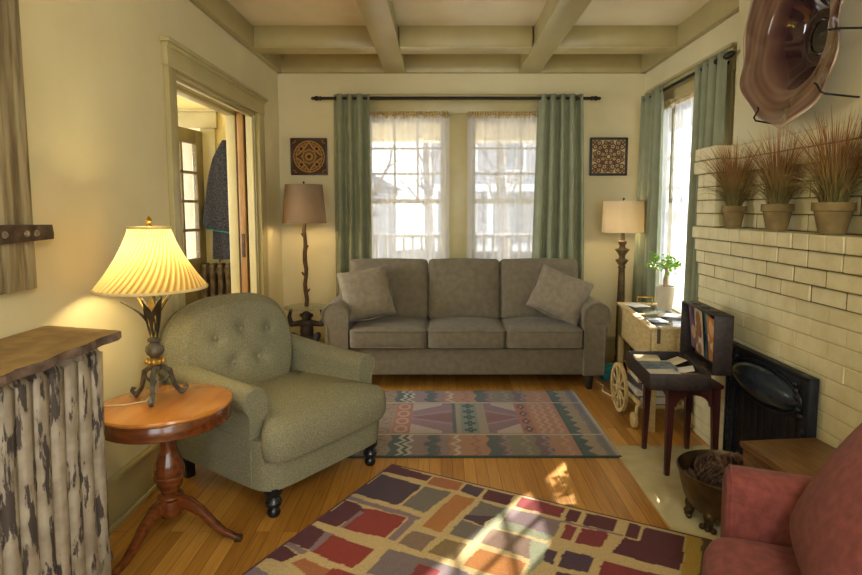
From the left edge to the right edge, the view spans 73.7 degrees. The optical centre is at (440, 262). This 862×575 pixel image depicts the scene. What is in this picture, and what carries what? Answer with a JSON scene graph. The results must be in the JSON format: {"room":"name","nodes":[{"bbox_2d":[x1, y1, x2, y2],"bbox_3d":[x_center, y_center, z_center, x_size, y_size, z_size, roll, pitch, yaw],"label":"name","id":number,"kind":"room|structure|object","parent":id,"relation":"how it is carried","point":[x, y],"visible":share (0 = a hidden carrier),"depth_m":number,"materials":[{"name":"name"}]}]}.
{"room":"living room","nodes":[
{"label":"living room","id":0,"kind":"room"},
{"bbox_2d":[0,0,282,479],"bbox_3d":[-1.520,-0.137,1.634,0.220,2.670,6.880,0,5,0],"label":"wall","id":1,"kind":"structure","parent":0,"point":[93,74],"depth_m":2.42,"materials":[{"name":"paint"}]},
{"bbox_2d":[0,0,53,294],"bbox_3d":[-1.372,-0.479,1.604,0.064,1.203,0.732,0,5,0],"label":"wall decoration","id":2,"kind":"object","parent":1,"relation":"attached to","point":[18,234],"visible":1,"depth_m":1.84,"materials":[{"name":"brown wood"}]},
{"bbox_2d":[107,443,159,533],"bbox_3d":[-1.393,1.086,1.748,0.035,0.215,6.880,0,5,0],"label":"baseboard","id":3,"kind":"structure","parent":1,"relation":"attached to","point":[130,486],"depth_m":2.58,"materials":[{"name":"paint"}]},
{"bbox_2d":[159,36,268,312],"bbox_3d":[-1.383,-0.106,3.794,0.055,2.210,1.655,0,5,0],"label":"trim","id":4,"kind":"structure","parent":1,"relation":"attached to","point":[176,57],"depth_m":3.21,"materials":[{"name":"paint"}]},
{"bbox_2d":[176,72,259,293],"bbox_3d":[-1.520,-0.038,3.778,0.220,2.077,1.374,0,5,0],"label":"trim","id":5,"kind":"structure","parent":1,"relation":"attached to","point":[230,117],"depth_m":4.39,"materials":[{"name":"paint"}]},
{"bbox_2d":[189,0,282,73],"bbox_3d":[-1.385,-1.386,1.518,0.050,0.160,6.880,0,5,0],"label":"trim","id":6,"kind":"structure","parent":1,"relation":"attached to","point":[221,12],"depth_m":3.81,"materials":[{"name":"paint"}]},
{"bbox_2d":[236,111,250,292],"bbox_3d":[-1.520,-0.144,4.715,0.048,2.095,0.584,0,5,0],"label":"door","id":7,"kind":"structure","parent":1,"relation":"in","point":[241,126],"depth_m":4.40,"materials":[{"name":"brown wood"}]},
{"bbox_2d":[253,26,676,53],"bbox_3d":[0.175,-1.640,4.241,3.070,0.158,0.179,0,5,0],"label":"ceiling beam","id":8,"kind":"structure","parent":1,"relation":"attached to","point":[266,39],"depth_m":4.17,"materials":[{"name":"paint"}]},
{"bbox_2d":[177,95,229,263],"bbox_3d":[-2.625,-0.471,5.239,1.990,2.670,0.120,0,5,0],"label":"wall","id":9,"kind":"structure","parent":0,"point":[182,103],"depth_m":5.10,"materials":[{"name":"paint"}]},
{"bbox_2d":[178,126,206,304],"bbox_3d":[-2.196,-0.106,4.772,0.040,2.030,0.873,1,5,9],"label":"door","id":10,"kind":"structure","parent":9,"relation":"in","point":[194,137],"depth_m":5.03,"materials":[{"name":"green paint"}]},
{"bbox_2d":[178,109,220,263],"bbox_3d":[-2.570,-0.241,5.170,1.220,2.225,0.060,0,5,0],"label":"trim","id":11,"kind":"structure","parent":9,"relation":"attached to","point":[206,120],"depth_m":5.08,"materials":[{"name":"paint"}]},
{"bbox_2d":[203,140,229,259],"bbox_3d":[-1.883,-0.553,5.073,0.449,1.048,0.197,0,5,0],"label":"coat","id":12,"kind":"object","parent":9,"relation":"hanging from","point":[216,209],"visible":0.59,"depth_m":4.99,"materials":[{"name":"grey fabric"}]},
{"bbox_2d":[110,360,720,574],"bbox_3d":[-0.875,1.250,1.763,5.670,0.126,7.280,0,5,0],"label":"floor","id":13,"kind":"structure","parent":0,"point":[184,544],"depth_m":2.79,"materials":[{"name":"brown wood"}]},
{"bbox_2d":[0,348,112,574],"bbox_3d":[-1.250,0.775,1.333,0.240,0.910,1.269,0,5,0],"label":"counter base","id":14,"kind":"object","parent":13,"relation":"on","point":[54,516],"visible":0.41,"depth_m":1.69,"materials":[{"name":"beige wood"}]},
{"bbox_2d":[0,326,121,387],"bbox_3d":[-1.242,0.310,1.264,0.327,0.028,1.560,0,5,0],"label":"countertop","id":15,"kind":"structure","parent":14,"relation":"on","point":[30,352],"depth_m":1.73,"materials":[{"name":"brown wood"}]},
{"bbox_2d":[104,383,242,574],"bbox_3d":[-1.081,0.847,2.317,0.536,0.585,0.517,0,5,0],"label":"pedestal table","id":16,"kind":"object","parent":13,"relation":"on","point":[201,408],"visible":0.96,"depth_m":2.25,"materials":[{"name":"brown wood"}]},
{"bbox_2d":[90,216,208,406],"bbox_3d":[-1.152,0.184,2.299,0.419,0.738,0.419,1,5,9],"label":"table lamp","id":17,"kind":"object","parent":16,"relation":"on","point":[149,261],"visible":1,"depth_m":2.20,"materials":[{"name":"beige fabric"}]},
{"bbox_2d":[201,263,230,298],"bbox_3d":[-1.880,0.441,5.153,0.492,0.870,0.130,0,5,0],"label":"radiator","id":18,"kind":"object","parent":13,"relation":"on","point":[217,276],"visible":0.3,"depth_m":5.07,"materials":[{"name":"brown metal"}]},
{"bbox_2d":[157,292,385,517],"bbox_3d":[-0.837,0.633,2.941,0.891,0.897,0.837,4,6,35],"label":"armchair","id":19,"kind":"object","parent":13,"relation":"on","point":[301,406],"visible":0.94,"depth_m":2.80,"materials":[{"name":"green fabric"}]},
{"bbox_2d":[282,181,326,341],"bbox_3d":[-1.118,0.125,4.752,0.368,1.574,0.368,0,5,0],"label":"floor lamp","id":20,"kind":"object","parent":13,"relation":"on","point":[304,204],"visible":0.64,"depth_m":4.61,"materials":[{"name":"brown fabric"}]},
{"bbox_2d":[283,303,326,311],"bbox_3d":[-1.118,0.372,4.775,0.368,0.012,0.368,0,5,0],"label":"glass tray","id":21,"kind":"object","parent":20,"relation":"on","point":[306,307],"depth_m":4.77,"materials":[{"name":"clear glass"}]},
{"bbox_2d":[321,258,610,389],"bbox_3d":[0.185,0.451,4.596,2.138,0.953,0.792,0,5,0],"label":"sofa","id":22,"kind":"object","parent":13,"relation":"on","point":[461,316],"visible":0.86,"depth_m":4.29,"materials":[{"name":"grey fabric"}]},
{"bbox_2d":[337,265,395,322],"bbox_3d":[-0.575,0.242,4.426,0.440,0.428,0.240,-1,5,-12],"label":"throw pillow","id":23,"kind":"object","parent":22,"relation":"on","point":[367,294],"visible":0.88,"depth_m":4.36,"materials":[{"name":"beige fabric"}]},
{"bbox_2d":[349,317,427,348],"bbox_3d":[-0.392,0.538,4.539,0.572,0.206,0.663,0,5,0],"label":"seat cushion","id":24,"kind":"object","parent":22,"relation":"on","point":[381,332],"depth_m":4.22,"materials":[{"name":"grey fabric"}]},
{"bbox_2d":[350,258,427,318],"bbox_3d":[-0.418,0.219,4.680,0.630,0.507,0.291,0,5,0],"label":"cushion","id":25,"kind":"object","parent":22,"relation":"on","point":[408,278],"depth_m":4.57,"materials":[{"name":"grey fabric"}]},
{"bbox_2d":[429,258,498,318],"bbox_3d":[0.185,0.219,4.680,0.574,0.507,0.291,0,5,0],"label":"cushion","id":26,"kind":"object","parent":22,"relation":"on","point":[458,287],"depth_m":4.56,"materials":[{"name":"grey fabric"}]},
{"bbox_2d":[427,317,504,348],"bbox_3d":[0.185,0.538,4.539,0.572,0.206,0.663,0,5,0],"label":"seat cushion","id":27,"kind":"object","parent":22,"relation":"on","point":[442,332],"depth_m":4.22,"materials":[{"name":"grey fabric"}]},
{"bbox_2d":[499,258,577,318],"bbox_3d":[0.788,0.219,4.680,0.630,0.507,0.291,0,5,0],"label":"cushion","id":28,"kind":"object","parent":22,"relation":"on","point":[517,277],"depth_m":4.57,"materials":[{"name":"grey fabric"}]},
{"bbox_2d":[499,317,582,348],"bbox_3d":[0.762,0.538,4.539,0.572,0.206,0.663,0,5,0],"label":"seat cushion","id":29,"kind":"object","parent":22,"relation":"on","point":[517,332],"depth_m":4.22,"materials":[{"name":"grey fabric"}]},
{"bbox_2d":[526,264,593,325],"bbox_3d":[0.915,0.252,4.427,0.500,0.457,0.230,2,6,17],"label":"throw pillow","id":30,"kind":"object","parent":22,"relation":"on","point":[561,295],"visible":0.95,"depth_m":4.36,"materials":[{"name":"beige fabric"}]},
{"bbox_2d":[242,464,711,574],"bbox_3d":[0.020,1.173,1.905,1.530,0.012,1.760,3,6,27],"label":"area rug","id":31,"kind":"object","parent":13,"relation":"on","point":[403,520],"visible":0.99,"depth_m":2.34,"materials":[{"name":"fabric"}]},
{"bbox_2d":[347,391,621,457],"bbox_3d":[0.065,1.008,3.696,1.840,0.009,1.137,0,5,0],"label":"area rug","id":32,"kind":"object","parent":13,"relation":"on","point":[413,424],"visible":0.73,"depth_m":3.54,"materials":[{"name":"fabric"}]},
{"bbox_2d":[598,362,615,379],"bbox_3d":[1.345,0.870,4.600,0.148,0.118,0.108,-1,5,-8],"label":"storage box","id":33,"kind":"object","parent":13,"relation":"on","point":[608,365],"visible":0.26,"depth_m":4.55,"materials":[{"name":"teal fabric"}]},
{"bbox_2d":[594,379,621,397],"bbox_3d":[1.222,0.943,4.410,0.084,0.008,0.628,-1,5,-7],"label":"power cord","id":34,"kind":"object","parent":13,"relation":"on","point":[594,379],"visible":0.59,"depth_m":4.31,"materials":[{"name":"white plastic"}]},
{"bbox_2d":[602,198,644,371],"bbox_3d":[1.485,0.193,4.738,0.332,1.441,0.332,0,5,0],"label":"floor lamp","id":35,"kind":"object","parent":13,"relation":"on","point":[622,217],"visible":0.78,"depth_m":4.58,"materials":[{"name":"beige fabric"}]},
{"bbox_2d":[616,296,680,431],"bbox_3d":[1.482,0.644,3.910,0.384,0.695,0.968,1,5,5],"label":"display table","id":36,"kind":"object","parent":13,"relation":"on","point":[640,333],"visible":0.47,"depth_m":3.72,"materials":[{"name":"brown wood"}]},
{"bbox_2d":[624,303,650,307],"bbox_3d":[1.434,0.314,4.219,0.130,0.004,0.160,-1,5,-14],"label":"card","id":37,"kind":"object","parent":36,"relation":"on","point":[635,305],"visible":1,"depth_m":4.19,"materials":[{"name":"white paper"}]},
{"bbox_2d":[645,318,669,322],"bbox_3d":[1.369,0.368,3.645,0.100,0.004,0.150,0,5,-2],"label":"card","id":38,"kind":"object","parent":36,"relation":"on","point":[654,320],"visible":1,"depth_m":3.63,"materials":[{"name":"white paper"}]},
{"bbox_2d":[645,251,684,310],"bbox_3d":[1.562,0.129,4.025,0.248,0.409,0.278,0,5,0],"label":"potted plant","id":39,"kind":"object","parent":36,"relation":"on","point":[665,293],"visible":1,"depth_m":3.99,"materials":[{"name":"green plant"}]},
{"bbox_2d":[658,313,680,317],"bbox_3d":[1.530,0.352,3.809,0.160,0.004,0.130,3,6,29],"label":"card","id":40,"kind":"object","parent":36,"relation":"on","point":[660,314],"visible":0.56,"depth_m":3.80,"materials":[{"name":"white paper"}]},
{"bbox_2d":[611,362,693,427],"bbox_3d":[1.370,0.844,3.757,0.390,0.324,0.518,0,5,0],"label":"wagon","id":41,"kind":"object","parent":13,"relation":"on","point":[619,387],"visible":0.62,"depth_m":3.73,"materials":[{"name":"brown wood"}]},
{"bbox_2d":[623,382,664,404],"bbox_3d":[1.347,0.848,3.729,0.235,0.052,0.310,0,5,-2],"label":"book","id":42,"kind":"object","parent":41,"relation":"on","point":[659,400],"visible":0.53,"depth_m":3.58,"materials":[{"name":"paper"}]},
{"bbox_2d":[627,380,664,396],"bbox_3d":[1.343,0.803,3.719,0.225,0.040,0.290,0,5,4],"label":"book","id":43,"kind":"object","parent":42,"relation":"on","point":[659,393],"visible":0.35,"depth_m":3.59,"materials":[{"name":"paper"}]},
{"bbox_2d":[626,372,642,390],"bbox_3d":[1.339,0.761,3.709,0.215,0.044,0.270,0,5,-5],"label":"book","id":44,"kind":"object","parent":43,"relation":"on","point":[630,378],"visible":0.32,"depth_m":3.67,"materials":[{"name":"paper"}]},
{"bbox_2d":[627,368,641,382],"bbox_3d":[1.335,0.722,3.700,0.205,0.036,0.250,0,5,3],"label":"book","id":45,"kind":"object","parent":44,"relation":"on","point":[630,372],"visible":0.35,"depth_m":3.68,"materials":[{"name":"paper"}]},
{"bbox_2d":[641,378,723,475],"bbox_3d":[1.265,0.829,3.060,0.280,0.472,0.380,0,5,0],"label":"stand","id":46,"kind":"object","parent":13,"relation":"on","point":[713,397],"visible":0.58,"depth_m":2.89,"materials":[{"name":"brown wood"}]},
{"bbox_2d":[626,301,733,390],"bbox_3d":[1.211,0.412,2.973,0.383,0.374,0.456,0,5,4],"label":"suitcase","id":47,"kind":"object","parent":46,"relation":"on","point":[721,365],"visible":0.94,"depth_m":2.77,"materials":[{"name":"black leather"}]},
{"bbox_2d":[689,305,695,348],"bbox_3d":[1.366,0.352,3.102,0.031,0.239,0.127,0,5,4],"label":"postcard","id":48,"kind":"object","parent":47,"relation":"in","point":[691,309],"visible":0.66,"depth_m":3.12},
{"bbox_2d":[694,308,703,355],"bbox_3d":[1.349,0.361,3.003,0.032,0.248,0.124,0,5,3],"label":"postcard","id":49,"kind":"object","parent":47,"relation":"in","point":[698,314],"visible":1,"depth_m":3.00},
{"bbox_2d":[703,312,710,357],"bbox_3d":[1.353,0.373,2.914,0.032,0.244,0.106,0,5,3],"label":"postcard","id":50,"kind":"object","parent":47,"relation":"in","point":[704,313],"visible":0.56,"depth_m":2.94},
{"bbox_2d":[706,315,713,361],"bbox_3d":[1.336,0.385,2.825,0.031,0.234,0.132,0,5,4],"label":"postcard","id":51,"kind":"object","parent":47,"relation":"in","point":[710,321],"visible":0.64,"depth_m":2.85},
{"bbox_3d":[1.146,0.571,3.012,0.200,0.030,0.340,0,5,2],"label":"booklet","id":52,"kind":"object","parent":47,"relation":"in","visible":0},
{"bbox_2d":[633,354,659,361],"bbox_3d":[1.127,0.529,3.155,0.130,0.026,0.090,1,5,12],"label":"leaflet","id":53,"kind":"object","parent":52,"relation":"on","point":[639,357],"visible":0.63,"depth_m":3.13,"materials":[{"name":"beige paper"}]},
{"bbox_2d":[638,361,677,371],"bbox_3d":[1.137,0.547,3.026,0.170,0.014,0.150,1,5,7],"label":"booklet","id":54,"kind":"object","parent":52,"relation":"on","point":[646,364],"visible":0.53,"depth_m":3.02,"materials":[{"name":"grey paper"}]},
{"bbox_2d":[663,356,687,365],"bbox_3d":[1.246,0.533,3.082,0.106,0.032,0.090,-1,5,-11],"label":"leaflet","id":55,"kind":"object","parent":54,"relation":"on","point":[676,360],"visible":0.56,"depth_m":3.08,"materials":[{"name":"beige paper"}]},
{"bbox_2d":[646,369,680,373],"bbox_3d":[1.111,0.559,2.867,0.150,0.020,0.130,0,5,-2],"label":"leaflet","id":56,"kind":"object","parent":52,"relation":"on","point":[652,371],"visible":0.29,"depth_m":2.88,"materials":[{"name":"white paper"}]},
{"bbox_2d":[677,365,694,372],"bbox_3d":[1.249,0.547,2.937,0.080,0.030,0.069,2,6,18],"label":"leaflet","id":57,"kind":"object","parent":52,"relation":"on","point":[686,368],"visible":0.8,"depth_m":2.93,"materials":[{"name":"white paper"}]},
{"bbox_2d":[676,449,740,534],"bbox_3d":[1.235,1.004,2.488,0.408,0.228,0.422,0,5,0],"label":"bucket","id":58,"kind":"object","parent":13,"relation":"on","point":[705,498],"visible":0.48,"depth_m":2.41,"materials":[{"name":"gold metal"}]},
{"bbox_2d":[684,468,699,480],"bbox_3d":[1.133,0.966,2.540,0.112,0.109,0.108,4,7,39],"label":"pine cone","id":59,"kind":"object","parent":58,"relation":"in","point":[694,473],"visible":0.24,"depth_m":2.53,"materials":[{"name":"brown plant"}]},
{"bbox_2d":[694,453,714,471],"bbox_3d":[1.177,0.897,2.540,0.108,0.108,0.114,-5,7,-45],"label":"pine cone","id":60,"kind":"object","parent":59,"relation":"on","point":[701,460],"visible":0.47,"depth_m":2.54,"materials":[{"name":"brown plant"}]},
{"bbox_3d":[1.137,0.977,2.432,0.112,0.108,0.108,-9,-36,38],"label":"pine cone","id":61,"kind":"object","parent":58,"relation":"in","visible":0},
{"bbox_2d":[699,464,723,487],"bbox_3d":[1.151,0.911,2.431,0.109,0.108,0.114,-3,6,-27],"label":"pine cone","id":62,"kind":"object","parent":61,"relation":"on","point":[712,475],"visible":0.85,"depth_m":2.41,"materials":[{"name":"brown plant"}]},
{"bbox_3d":[1.308,0.963,2.575,0.112,0.108,0.108,-29,25,37],"label":"pine cone","id":63,"kind":"object","parent":58,"relation":"in","visible":0},
{"bbox_2d":[729,452,742,463],"bbox_3d":[1.298,0.898,2.550,0.113,0.108,0.108,-2,6,-23],"label":"pine cone","id":64,"kind":"object","parent":63,"relation":"on","point":[737,455],"visible":0.18,"depth_m":2.54,"materials":[{"name":"brown plant"}]},
{"bbox_3d":[1.237,0.964,2.488,0.108,0.108,0.112,11,6,34],"label":"pine cone","id":65,"kind":"object","parent":58,"relation":"in","visible":0},
{"bbox_2d":[711,453,740,470],"bbox_3d":[1.232,0.877,2.475,0.112,0.108,0.108,-2,6,-19],"label":"pine cone","id":66,"kind":"object","parent":65,"relation":"on","point":[721,460],"visible":0.52,"depth_m":2.46,"materials":[{"name":"brown plant"}]},
{"bbox_2d":[722,341,819,453],"bbox_3d":[1.476,0.768,2.670,0.091,0.665,0.670,0,5,0],"label":"fireplace screen","id":67,"kind":"object","parent":13,"relation":"on","point":[767,398],"visible":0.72,"depth_m":2.61,"materials":[{"name":"black metal"}]},
{"bbox_2d":[732,360,796,411],"bbox_3d":[1.458,0.561,2.651,0.055,0.170,0.550,0,5,0],"label":"hood","id":68,"kind":"object","parent":67,"relation":"attached to","point":[774,389],"depth_m":2.57,"materials":[{"name":"black metal"}]},
{"bbox_2d":[702,423,861,574],"bbox_3d":[1.073,0.788,1.243,0.919,0.902,0.832,2,6,22],"label":"armchair","id":69,"kind":"object","parent":13,"relation":"on","point":[773,522],"visible":1,"depth_m":1.44,"materials":[{"name":"red fabric"}]},
{"bbox_2d":[702,537,800,574],"bbox_3d":[0.989,0.880,1.285,0.739,0.228,0.555,2,6,22],"label":"seat cushion","id":70,"kind":"object","parent":69,"relation":"on","point":[723,555],"depth_m":1.50,"materials":[{"name":"red fabric"}]},
{"bbox_2d":[789,423,861,574],"bbox_3d":[1.040,0.603,1.239,0.452,0.534,0.589,2,6,22],"label":"cushion","id":71,"kind":"object","parent":69,"relation":"on","point":[825,515],"depth_m":1.28,"materials":[{"name":"red fabric"}]},
{"bbox_2d":[740,438,835,475],"bbox_3d":[1.313,0.928,2.078,0.340,0.456,0.350,-1,5,-6],"label":"wooden chest","id":72,"kind":"object","parent":13,"relation":"on","point":[802,456],"visible":0.09,"depth_m":2.11,"materials":[{"name":"brown wood"}]},
{"bbox_2d":[372,123,536,142],"bbox_3d":[-0.820,-1.611,6.434,5.560,0.320,2.550,0,5,0],"label":"ceiling","id":73,"kind":"structure","parent":0,"point":[399,123],"depth_m":7.16,"materials":[{"name":"paint"}]},
{"bbox_2d":[277,74,644,335],"bbox_3d":[0.165,-0.464,5.159,3.590,2.670,0.200,0,5,0],"label":"wall","id":74,"kind":"structure","parent":0,"point":[617,113],"depth_m":5.00,"materials":[{"name":"paint"}]},
{"bbox_2d":[290,138,327,174],"bbox_3d":[-1.147,-0.919,5.002,0.317,0.317,0.030,0,5,0],"label":"wall art","id":75,"kind":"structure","parent":74,"relation":"attached to","point":[309,156],"depth_m":5.00,"materials":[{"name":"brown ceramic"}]},
{"bbox_2d":[356,0,405,72],"bbox_3d":[-0.390,-1.384,1.494,0.179,0.160,6.854,0,5,0],"label":"ceiling beam","id":76,"kind":"structure","parent":74,"relation":"attached to","point":[379,17],"depth_m":3.82,"materials":[{"name":"paint"}]},
{"bbox_2d":[370,118,446,258],"bbox_3d":[-0.310,-0.523,5.149,0.720,1.550,0.190,0,5,0],"label":"window","id":77,"kind":"structure","parent":74,"relation":"in","point":[408,118],"depth_m":5.11,"materials":[{"name":"paint"}]},
{"bbox_2d":[370,111,449,271],"bbox_3d":[-0.312,-0.520,5.021,0.784,1.568,0.033,0,5,0],"label":"sheer curtain","id":78,"kind":"object","parent":77,"relation":"hanging from","point":[422,117],"visible":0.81,"depth_m":5.01,"materials":[{"name":"fabric"}]},
{"bbox_2d":[344,94,567,257],"bbox_3d":[0.150,-0.522,5.028,1.970,1.850,0.050,0,5,0],"label":"trim","id":79,"kind":"structure","parent":74,"relation":"attached to","point":[458,110],"depth_m":4.96,"materials":[{"name":"paint"}]},
{"bbox_2d":[311,96,600,100],"bbox_3d":[0.128,-1.387,4.914,2.465,0.075,0.112,0,5,0],"label":"curtain rod","id":80,"kind":"object","parent":74,"relation":"attached to","point":[316,98],"visible":0.7,"depth_m":4.87,"materials":[{"name":"brown metal"}]},
{"bbox_2d":[334,93,371,296],"bbox_3d":[-0.758,-0.278,4.964,0.330,2.297,0.114,0,5,0],"label":"curtain","id":81,"kind":"object","parent":80,"relation":"hanging from","point":[352,164],"visible":0.59,"depth_m":4.92,"materials":[{"name":"green fabric"}]},
{"bbox_2d":[532,93,583,280],"bbox_3d":[1.015,-0.278,4.965,0.464,2.297,0.124,0,5,0],"label":"curtain","id":82,"kind":"object","parent":80,"relation":"hanging from","point":[558,212],"visible":0.65,"depth_m":4.93,"materials":[{"name":"green fabric"}]},
{"bbox_2d":[279,54,644,73],"bbox_3d":[0.175,-1.702,4.919,3.170,0.160,0.050,0,5,0],"label":"trim","id":83,"kind":"structure","parent":74,"relation":"attached to","point":[290,63],"depth_m":4.90,"materials":[{"name":"paint"}]},
{"bbox_2d":[319,336,629,359],"bbox_3d":[0.175,0.769,5.158,3.170,0.215,0.030,0,5,0],"label":"baseboard","id":84,"kind":"structure","parent":74,"relation":"attached to","point":[610,345],"depth_m":5.15,"materials":[{"name":"paint"}]},
{"bbox_2d":[469,118,533,256],"bbox_3d":[0.610,-0.523,5.149,0.720,1.550,0.190,0,5,0],"label":"window","id":85,"kind":"structure","parent":74,"relation":"in","point":[522,118],"depth_m":5.11,"materials":[{"name":"paint"}]},
{"bbox_2d":[467,111,537,260],"bbox_3d":[0.612,-0.520,5.020,0.784,1.568,0.032,0,5,0],"label":"sheer curtain","id":86,"kind":"object","parent":85,"relation":"hanging from","point":[505,117],"visible":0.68,"depth_m":5.01,"materials":[{"name":"fabric"}]},
{"bbox_2d":[519,0,591,72],"bbox_3d":[0.754,-1.384,1.494,0.182,0.160,6.854,0,5,0],"label":"ceiling beam","id":87,"kind":"structure","parent":74,"relation":"attached to","point":[557,18],"depth_m":3.82,"materials":[{"name":"paint"}]},
{"bbox_2d":[589,137,627,175],"bbox_3d":[1.457,-0.919,5.002,0.327,0.327,0.030,0,5,0],"label":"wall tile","id":88,"kind":"structure","parent":74,"relation":"attached to","point":[608,156],"depth_m":5.00,"materials":[{"name":"brown ceramic"}]},
{"bbox_2d":[227,0,709,32],"bbox_3d":[-0.875,-1.526,1.506,5.670,0.120,7.280,0,5,0],"label":"ceiling","id":89,"kind":"structure","parent":0,"point":[256,12],"depth_m":3.88,"materials":[{"name":"paint"}]},
{"bbox_2d":[645,12,738,144],"bbox_3d":[1.860,-0.137,1.634,0.200,2.670,6.880,0,5,0],"label":"wall","id":90,"kind":"structure","parent":0,"point":[726,32],"depth_m":3.94,"materials":[{"name":"paint"}]},
{"bbox_2d":[660,97,693,307],"bbox_3d":[1.855,-0.433,4.178,0.190,1.550,1.080,0,5,0],"label":"window","id":91,"kind":"structure","parent":90,"relation":"in","point":[670,199],"depth_m":4.63,"materials":[{"name":"glass"}]},
{"bbox_2d":[659,99,672,284],"bbox_3d":[1.726,-0.467,4.536,0.030,1.552,0.340,0,5,0],"label":"sheer curtain","id":92,"kind":"object","parent":91,"relation":"hanging from","point":[667,114],"visible":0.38,"depth_m":4.42,"materials":[{"name":"fabric"}]},
{"bbox_2d":[670,87,693,308],"bbox_3d":[1.727,-0.415,3.979,0.032,1.552,0.660,0,5,0],"label":"sheer curtain","id":93,"kind":"object","parent":91,"relation":"hanging from","point":[687,96],"visible":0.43,"depth_m":4.13,"materials":[{"name":"fabric"}]},
{"bbox_2d":[640,0,738,73],"bbox_3d":[1.735,-1.386,1.518,0.050,0.160,6.880,0,5,0],"label":"trim","id":94,"kind":"structure","parent":90,"relation":"attached to","point":[713,13],"depth_m":3.83,"materials":[{"name":"paint"}]},
{"bbox_2d":[643,50,735,100],"bbox_3d":[1.701,-1.252,3.991,0.112,0.075,1.465,0,5,0],"label":"curtain rod","id":95,"kind":"object","parent":90,"relation":"attached to","point":[729,54],"visible":0.54,"depth_m":3.81,"materials":[{"name":"brown metal"}]},
{"bbox_2d":[630,84,663,350],"bbox_3d":[1.651,-0.219,4.600,0.099,2.247,0.537,0,5,0],"label":"curtain","id":96,"kind":"object","parent":95,"relation":"hanging from","point":[649,184],"visible":0.7,"depth_m":4.50,"materials":[{"name":"green fabric"}]},
{"bbox_2d":[683,50,727,411],"bbox_3d":[1.655,-0.129,3.630,0.099,2.247,0.382,0,5,0],"label":"curtain","id":97,"kind":"object","parent":95,"relation":"hanging from","point":[708,123],"visible":0.34,"depth_m":3.62,"materials":[{"name":"green fabric"}]},
{"bbox_2d":[646,42,736,144],"bbox_3d":[1.735,-0.492,4.172,0.050,1.750,1.410,0,5,0],"label":"trim","id":98,"kind":"structure","parent":90,"relation":"attached to","point":[688,84],"depth_m":3.51,"materials":[{"name":"paint"}]},
{"bbox_2d":[692,0,861,449],"bbox_3d":[1.623,-0.225,2.590,0.274,2.670,1.629,0,5,0],"label":"wall","id":99,"kind":"structure","parent":0,"point":[793,296],"depth_m":2.53,"materials":[{"name":"brick"}]},
{"bbox_2d":[690,136,765,227],"bbox_3d":[1.446,-0.427,3.057,0.346,0.486,0.605,0,5,0],"label":"pot","id":100,"kind":"object","parent":99,"relation":"on","point":[733,212],"visible":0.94,"depth_m":3.01,"materials":[{"name":"ceramic"}]},
{"bbox_2d":[721,124,816,230],"bbox_3d":[1.426,-0.395,2.651,0.391,0.496,0.597,0,5,0],"label":"pot","id":101,"kind":"object","parent":99,"relation":"on","point":[777,212],"visible":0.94,"depth_m":2.61,"materials":[{"name":"ceramic"}]},
{"bbox_2d":[740,0,861,128],"bbox_3d":[1.608,-1.006,2.579,0.174,0.805,0.809,0,5,0],"label":"glass plate","id":102,"kind":"object","parent":99,"relation":"attached to","point":[791,47],"visible":1,"depth_m":2.68,"materials":[{"name":"brown glass"}]},
{"bbox_2d":[748,105,861,234],"bbox_3d":[1.452,-0.364,2.273,0.370,0.505,0.590,0,5,0],"label":"pot","id":103,"kind":"object","parent":99,"relation":"on","point":[833,211],"visible":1,"depth_m":2.23,"materials":[{"name":"ceramic"}]},
{"bbox_3d":[-0.820,0.885,6.590,5.560,0.120,2.400,0,5,0],"label":"floor","id":104,"kind":"structure","parent":0,"visible":0},
{"bbox_2d":[182,142,531,258],"bbox_3d":[-0.750,-0.395,7.395,5.100,2.280,0.140,0,5,0],"label":"porch railing","id":105,"kind":"object","parent":104,"relation":"on","point":[186,148],"visible":0.02,"depth_m":7.30,"materials":[{"name":"grey paint"}]},
{"label":"outside","id":106,"kind":"structure","parent":0,"visible":0},
{"bbox_2d":[380,238,531,258],"bbox_3d":[1.000,-0.310,23.914,30.000,0.100,32.320,0,5,0],"label":"ground","id":107,"kind":"structure","parent":106,"point":[416,238],"depth_m":26.35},
{"bbox_2d":[374,177,397,256],"bbox_3d":[-4.500,-2.507,24.322,5.600,4.200,5.500,0,5,0],"label":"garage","id":108,"kind":"structure","parent":107,"relation":"on","point":[377,177],"depth_m":21.98,"materials":[{"name":"white"}]},
{"bbox_2d":[372,144,405,254],"bbox_3d":[-1.554,-2.787,13.290,1.918,6.814,3.207,-2,6,-25],"label":"bare tree","id":109,"kind":"object","parent":107,"relation":"on","point":[393,144],"visible":0.02,"depth_m":13.37,"materials":[{"name":"grey plant"}]},
{"bbox_2d":[415,145,434,258],"bbox_3d":[-0.071,-3.025,15.116,2.350,6.952,2.816,1,5,12],"label":"bare tree","id":110,"kind":"object","parent":107,"relation":"on","point":[424,145],"visible":0.02,"depth_m":15.30,"materials":[{"name":"grey plant"}]},
{"bbox_2d":[431,143,535,253],"bbox_3d":[2.800,-4.422,24.396,7.200,8.000,7.400,0,5,0],"label":"neighbor house","id":111,"kind":"structure","parent":107,"relation":"on","point":[494,143],"depth_m":22.77,"materials":[{"name":"white"}]},
{"bbox_2d":[476,143,518,258],"bbox_3d":[1.086,-2.902,14.353,2.462,6.850,2.732,0,5,0],"label":"bare tree","id":112,"kind":"object","parent":107,"relation":"on","point":[503,143],"visible":0.02,"depth_m":14.03,"materials":[{"name":"grey plant"}]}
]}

